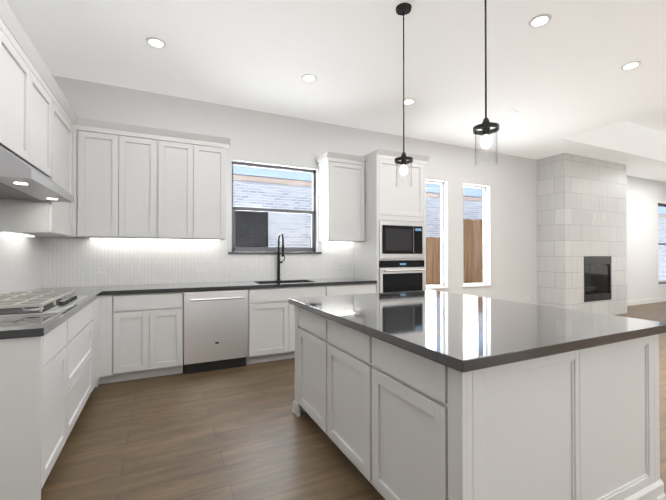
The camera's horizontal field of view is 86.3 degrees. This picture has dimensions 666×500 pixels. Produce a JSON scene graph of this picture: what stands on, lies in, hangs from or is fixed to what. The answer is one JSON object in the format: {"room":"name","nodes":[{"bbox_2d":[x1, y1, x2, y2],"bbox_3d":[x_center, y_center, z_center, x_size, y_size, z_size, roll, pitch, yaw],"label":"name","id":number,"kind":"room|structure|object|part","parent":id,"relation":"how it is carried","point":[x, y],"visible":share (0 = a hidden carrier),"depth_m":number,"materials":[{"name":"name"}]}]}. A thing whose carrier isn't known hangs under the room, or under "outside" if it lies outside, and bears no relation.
{"room":"kitchen","nodes":[
{"label":"kitchen","id":0,"kind":"room"},
{"bbox_2d":[0,12,7,227],"bbox_3d":[-1.876,-0.714,1.644,0.347,1.129,0.544,0,-1,-26],"label":"upper cabinet","id":1,"kind":"object","parent":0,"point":[3,23],"depth_m":2.01,"materials":[{"name":"white wood"}]},
{"bbox_2d":[4,24,35,167],"bbox_3d":[-2.093,-0.930,2.097,0.347,0.689,0.595,0,-1,-26],"label":"upper cabinet","id":2,"kind":"object","parent":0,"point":[20,82],"depth_m":2.25,"materials":[{"name":"white wood"}]},
{"bbox_2d":[35,68,51,178],"bbox_3d":[-2.298,-0.926,2.525,0.347,0.689,0.596,0,-1,-26],"label":"upper cabinet","id":3,"kind":"object","parent":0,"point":[43,89],"depth_m":2.70,"materials":[{"name":"white wood"}]},
{"bbox_2d":[5,0,665,181],"bbox_3d":[5.168,-2.215,3.331,14.800,0.700,8.170,0,-1,-26],"label":"ceiling","id":4,"kind":"structure","parent":0,"point":[560,81],"depth_m":3.53,"materials":[{"name":"white paint"}]},
{"bbox_2d":[146,37,166,47],"bbox_3d":[-1.590,-1.862,3.192,0.170,0.008,0.170,0,-1,-26],"label":"recessed light","id":5,"kind":"object","parent":4,"relation":"in","point":[155,42],"visible":1,"depth_m":3.18,"materials":[{"name":"white"}]},
{"bbox_2d":[301,74,316,81],"bbox_3d":[-0.256,-1.856,3.833,0.170,0.008,0.170,0,-1,-26],"label":"recessed light","id":6,"kind":"object","parent":4,"relation":"in","point":[308,77],"visible":1,"depth_m":3.81,"materials":[{"name":"white plastic"}]},
{"bbox_2d":[395,3,412,186],"bbox_3d":[0.545,-1.177,2.737,0.141,1.384,0.141,0,-1,-26],"label":"pendant light","id":7,"kind":"object","parent":4,"relation":"hanging from","point":[402,9],"visible":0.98,"depth_m":2.73,"materials":[{"name":"black metal"}]},
{"bbox_2d":[402,98,414,104],"bbox_3d":[0.943,-1.851,4.432,0.170,0.008,0.170,0,-1,-26],"label":"recessed light","id":8,"kind":"object","parent":4,"relation":"in","point":[409,101],"visible":0.9,"depth_m":4.42,"materials":[{"name":"white"}]},
{"bbox_2d":[473,0,498,165],"bbox_3d":[0.879,-1.183,2.043,0.141,1.384,0.141,0,-1,-26],"label":"pendant light","id":9,"kind":"object","parent":4,"relation":"hanging from","point":[485,133],"visible":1,"depth_m":2.04,"materials":[{"name":"black metal"}]},
{"bbox_2d":[528,14,551,27],"bbox_3d":[1.684,-1.864,2.891,0.170,0.008,0.170,0,-1,-26],"label":"recessed light","id":10,"kind":"object","parent":4,"relation":"in","point":[540,20],"visible":1,"depth_m":2.88,"materials":[{"name":"white plastic"}]},
{"bbox_2d":[620,61,641,69],"bbox_3d":[3.005,-1.858,3.581,0.170,0.008,0.170,0,-1,-26],"label":"recessed light","id":11,"kind":"object","parent":4,"relation":"in","point":[630,65],"visible":1,"depth_m":3.57,"materials":[{"name":"white"}]},
{"bbox_2d":[41,302,665,499],"bbox_3d":[5.168,1.365,3.302,14.800,0.100,8.170,0,-1,-26],"label":"floor","id":12,"kind":"structure","parent":0,"point":[241,433],"depth_m":2.39,"materials":[{"name":"brown wood"}]},
{"bbox_2d":[0,317,71,499],"bbox_3d":[-1.833,0.864,1.855,0.617,0.878,0.540,0,-1,-26],"label":"base cabinet","id":13,"kind":"object","parent":12,"relation":"on","point":[55,369],"depth_m":1.73,"materials":[{"name":"white wood"}]},
{"bbox_2d":[0,286,107,340],"bbox_3d":[-2.242,0.410,2.726,0.633,0.040,2.498,0,-1,-26],"label":"countertop","id":14,"kind":"structure","parent":13,"relation":"on","point":[12,328],"depth_m":1.96,"materials":[{"name":"grey stone"}]},
{"bbox_2d":[0,290,87,316],"bbox_3d":[-2.109,0.356,2.458,0.535,0.062,0.960,0,-1,-26],"label":"cooktop","id":15,"kind":"object","parent":14,"relation":"in","point":[62,303],"depth_m":2.34,"materials":[{"name":"silver metal"}]},
{"bbox_3d":[-2.136,0.349,2.446,0.435,0.048,0.924,0,-1,-26],"label":"cooktop grates","id":16,"kind":"part","parent":15,"relation":"part of","materials":[{"name":"black metal"}]},
{"bbox_2d":[72,301,95,428],"bbox_3d":[-2.133,0.869,2.479,0.617,0.878,0.983,0,-1,-26],"label":"base cabinet","id":17,"kind":"object","parent":12,"relation":"on","point":[84,323],"depth_m":2.71,"materials":[{"name":"white wood"}]},
{"bbox_2d":[96,297,103,386],"bbox_3d":[-2.434,0.874,3.105,0.617,0.878,0.406,0,-1,-26],"label":"base cabinet","id":18,"kind":"object","parent":12,"relation":"on","point":[99,300],"depth_m":3.40,"materials":[{"name":"white wood"}]},
{"bbox_2d":[104,297,107,372],"bbox_3d":[-2.664,0.878,3.561,0.597,0.878,0.617,0,-1,-26],"label":"base cabinet","id":19,"kind":"object","parent":12,"relation":"on","point":[105,298],"depth_m":3.43,"materials":[{"name":"white wood"}]},
{"bbox_2d":[108,293,183,382],"bbox_3d":[-1.994,0.880,3.872,0.640,0.878,0.637,0,-1,-26],"label":"base cabinet","id":20,"kind":"object","parent":12,"relation":"on","point":[147,328],"depth_m":3.58,"materials":[{"name":"white wood"}]},
{"bbox_2d":[183,289,247,373],"bbox_3d":[-1.380,0.885,4.111,0.667,0.872,0.646,0,-1,-26],"label":"dishwasher","id":21,"kind":"object","parent":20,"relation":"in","point":[215,329],"visible":0.96,"depth_m":3.86,"materials":[{"name":"silver metal"}]},
{"bbox_2d":[104,277,375,296],"bbox_3d":[-0.954,0.424,4.368,3.111,0.040,0.653,0,-1,-26],"label":"countertop","id":22,"kind":"structure","parent":20,"relation":"on","point":[112,291],"depth_m":4.00,"materials":[{"name":"grey stone"}]},
{"bbox_2d":[276,233,284,279],"bbox_3d":[-0.664,0.091,4.700,0.121,0.629,0.239,0,-1,-26],"label":"faucet","id":23,"kind":"object","parent":22,"relation":"on","point":[278,261],"visible":1,"depth_m":4.75,"materials":[{"name":"black metal"}]},
{"bbox_2d":[300,281,378,297],"bbox_3d":[0.078,0.889,4.868,0.817,0.878,0.637,0,-1,-26],"label":"base cabinet","id":24,"kind":"object","parent":12,"relation":"on","point":[306,290],"depth_m":4.50,"materials":[{"name":"white wood"}]},
{"bbox_2d":[292,306,665,499],"bbox_3d":[0.702,0.868,2.360,1.420,0.878,1.810,0,-1,-26],"label":"kitchen island","id":25,"kind":"object","parent":12,"relation":"on","point":[424,395],"depth_m":1.60,"materials":[{"name":"white wood"}]},
{"bbox_2d":[288,290,665,373],"bbox_3d":[0.705,0.408,2.365,1.475,0.042,1.855,0,-1,-26],"label":"island countertop","id":26,"kind":"structure","parent":25,"relation":"on","point":[466,334],"depth_m":1.80,"materials":[{"name":"grey stone"}]},
{"bbox_2d":[537,153,626,314],"bbox_3d":[5.212,-0.241,7.391,2.130,3.179,0.559,0,-1,-26],"label":"fireplace column","id":27,"kind":"structure","parent":12,"relation":"on","point":[575,193],"depth_m":7.00,"materials":[{"name":"tile"}]},
{"bbox_2d":[584,256,610,301],"bbox_3d":[5.240,0.578,7.301,0.958,0.888,0.383,0,-1,-26],"label":"fireplace insert","id":28,"kind":"object","parent":27,"relation":"in","point":[597,278],"visible":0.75,"depth_m":7.34,"materials":[{"name":"black"}]},
{"bbox_2d":[41,75,665,304],"bbox_3d":[3.431,-0.245,6.929,14.500,3.180,0.150,0,-1,-26],"label":"wall","id":29,"kind":"structure","parent":0,"point":[508,182],"depth_m":6.17,"materials":[{"name":"white paint"}]},
{"bbox_2d":[0,232,43,293],"bbox_3d":[-2.515,-0.001,2.577,0.008,0.777,2.460,0,-1,-26],"label":"backsplash","id":30,"kind":"structure","parent":29,"relation":"attached to","point":[29,263],"depth_m":3.21,"materials":[{"name":"tile"}]},
{"bbox_2d":[0,88,75,237],"bbox_3d":[-2.573,-0.701,3.122,0.370,1.129,0.859,0,-1,-26],"label":"upper cabinet","id":31,"kind":"object","parent":29,"relation":"attached to","point":[21,217],"depth_m":3.05,"materials":[{"name":"white wood"}]},
{"bbox_2d":[76,124,127,239],"bbox_3d":[-2.482,-0.696,3.802,0.470,1.129,0.365,0,-1,-26],"label":"upper cabinet","id":32,"kind":"object","parent":29,"relation":"attached to","point":[119,181],"depth_m":3.67,"materials":[{"name":"white wood"}]},
{"bbox_2d":[128,128,167,239],"bbox_3d":[-2.160,-0.694,3.967,0.494,1.129,0.348,0,-1,-26],"label":"upper cabinet","id":33,"kind":"object","parent":29,"relation":"attached to","point":[145,149],"depth_m":3.85,"materials":[{"name":"white wood"}]},
{"bbox_2d":[164,136,199,239],"bbox_3d":[-1.837,-0.693,4.122,0.497,1.129,0.348,0,-1,-26],"label":"upper cabinet","id":34,"kind":"object","parent":29,"relation":"attached to","point":[181,153],"depth_m":4.01,"materials":[{"name":"white wood"}]},
{"bbox_2d":[44,238,353,287],"bbox_3d":[-1.379,0.140,4.524,3.744,0.528,0.008,0,-1,-26],"label":"backsplash","id":35,"kind":"structure","parent":29,"relation":"attached to","point":[68,262],"depth_m":4.25,"materials":[{"name":"tile"}]},
{"bbox_2d":[93,267,105,273],"bbox_3d":[-2.587,0.230,3.934,0.114,0.070,0.008,0,-1,-26],"label":"electrical outlet","id":36,"kind":"object","parent":35,"relation":"attached to","point":[99,270],"visible":1,"depth_m":3.93,"materials":[{"name":"white plastic"}]},
{"bbox_2d":[197,267,206,272],"bbox_3d":[-1.623,0.244,4.397,0.114,0.070,0.008,0,-1,-26],"label":"electrical outlet","id":37,"kind":"object","parent":35,"relation":"attached to","point":[201,269],"visible":1,"depth_m":4.39,"materials":[{"name":"white plastic"}]},
{"bbox_2d":[333,264,339,268],"bbox_3d":[0.053,0.240,5.203,0.114,0.070,0.008,0,-1,-26],"label":"electrical outlet","id":38,"kind":"object","parent":35,"relation":"attached to","point":[336,266],"visible":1,"depth_m":5.20,"materials":[{"name":"white plastic"}]},
{"bbox_2d":[200,140,227,239],"bbox_3d":[-1.529,-0.692,4.270,0.427,1.129,0.348,0,-1,-26],"label":"upper cabinet","id":39,"kind":"object","parent":29,"relation":"attached to","point":[212,152],"depth_m":4.15,"materials":[{"name":"white wood"}]},
{"bbox_2d":[232,162,315,251],"bbox_3d":[-0.807,-0.567,4.934,1.210,1.190,0.060,0,-1,-26],"label":"window","id":40,"kind":"structure","parent":29,"relation":"in","point":[286,249],"depth_m":4.94,"materials":[{"name":"black metal"}]},
{"bbox_2d":[228,252,321,253],"bbox_3d":[-0.772,0.042,4.856,1.300,0.027,0.118,0,-1,-26],"label":"window sill","id":41,"kind":"structure","parent":29,"relation":"attached to","point":[274,252],"depth_m":4.77,"materials":[{"name":"stone"}]},
{"bbox_2d":[316,156,365,242],"bbox_3d":[0.127,-0.685,5.066,0.568,1.129,0.348,0,-1,-26],"label":"upper cabinet","id":42,"kind":"object","parent":29,"relation":"attached to","point":[341,181],"depth_m":4.92,"materials":[{"name":"white wood"}]},
{"bbox_2d":[426,180,449,289],"bbox_3d":[1.658,-0.265,6.058,0.730,1.855,0.165,0,-1,-26],"label":"window","id":43,"kind":"structure","parent":29,"relation":"in","point":[441,228],"depth_m":6.22,"materials":[{"name":"white wood"}]},
{"bbox_2d":[462,184,492,287],"bbox_3d":[2.596,-0.261,6.509,0.730,1.855,0.165,0,-1,-26],"label":"window","id":44,"kind":"structure","parent":29,"relation":"in","point":[484,236],"depth_m":6.68,"materials":[{"name":"white wood"}]},
{"bbox_2d":[627,297,665,305],"bbox_3d":[8.014,1.307,9.028,4.331,0.110,0.016,0,-1,-26],"label":"baseboard","id":45,"kind":"structure","parent":29,"relation":"attached to","point":[640,302],"depth_m":8.96,"materials":[{"name":"white wood"}]},
{"bbox_2d":[658,204,665,283],"bbox_3d":[8.911,-0.158,9.607,1.000,2.150,0.050,0,-1,-26],"label":"window","id":46,"kind":"structure","parent":29,"relation":"in","point":[662,205],"depth_m":9.56,"materials":[{"name":"brown metal"}]},
{"bbox_2d":[379,220,423,258],"bbox_3d":[0.865,-0.140,5.156,0.770,0.520,0.522,0,-1,-26],"label":"microwave","id":47,"kind":"object","parent":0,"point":[400,239],"visible":0.85,"depth_m":4.91,"materials":[{"name":"silver metal"}]},
{"bbox_2d":[379,260,424,292],"bbox_3d":[0.861,0.515,5.160,0.770,0.730,0.642,0,-1,-26],"label":"wall oven","id":48,"kind":"object","parent":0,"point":[400,275],"visible":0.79,"depth_m":4.92,"materials":[{"name":"silver metal"}]},
{"bbox_3d":[-1.434,-0.301,0.142,0.150,3.180,8.170,0,-1,-26],"label":"wall","id":49,"kind":"structure","parent":0,"visible":0},
{"bbox_2d":[0,146,73,202],"bbox_3d":[-2.127,-0.485,2.340,0.497,0.190,1.064,0,-1,-26],"label":"range hood","id":50,"kind":"object","parent":49,"relation":"attached to","point":[20,179],"visible":1,"depth_m":2.21,"materials":[{"name":"silver metal"}]},
{"label":"outside","id":51,"kind":"structure","parent":0,"visible":0},
{"bbox_3d":[2.127,1.451,11.359,32.000,0.100,8.970,0,-1,-26],"label":"ground","id":52,"kind":"structure","parent":51,"visible":0},
{"bbox_2d":[310,219,482,284],"bbox_3d":[4.232,0.263,10.634,10.098,2.224,1.180,0,-1,-26],"label":"fence","id":53,"kind":"object","parent":52,"relation":"on","point":[471,239],"depth_m":9.71,"materials":[{"name":"brown wood"}]},
{"bbox_2d":[233,165,665,280],"bbox_3d":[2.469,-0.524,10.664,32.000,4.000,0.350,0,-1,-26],"label":"brick house","id":54,"kind":"structure","parent":52,"relation":"on","point":[287,187],"depth_m":8.77,"materials":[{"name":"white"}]}
]}

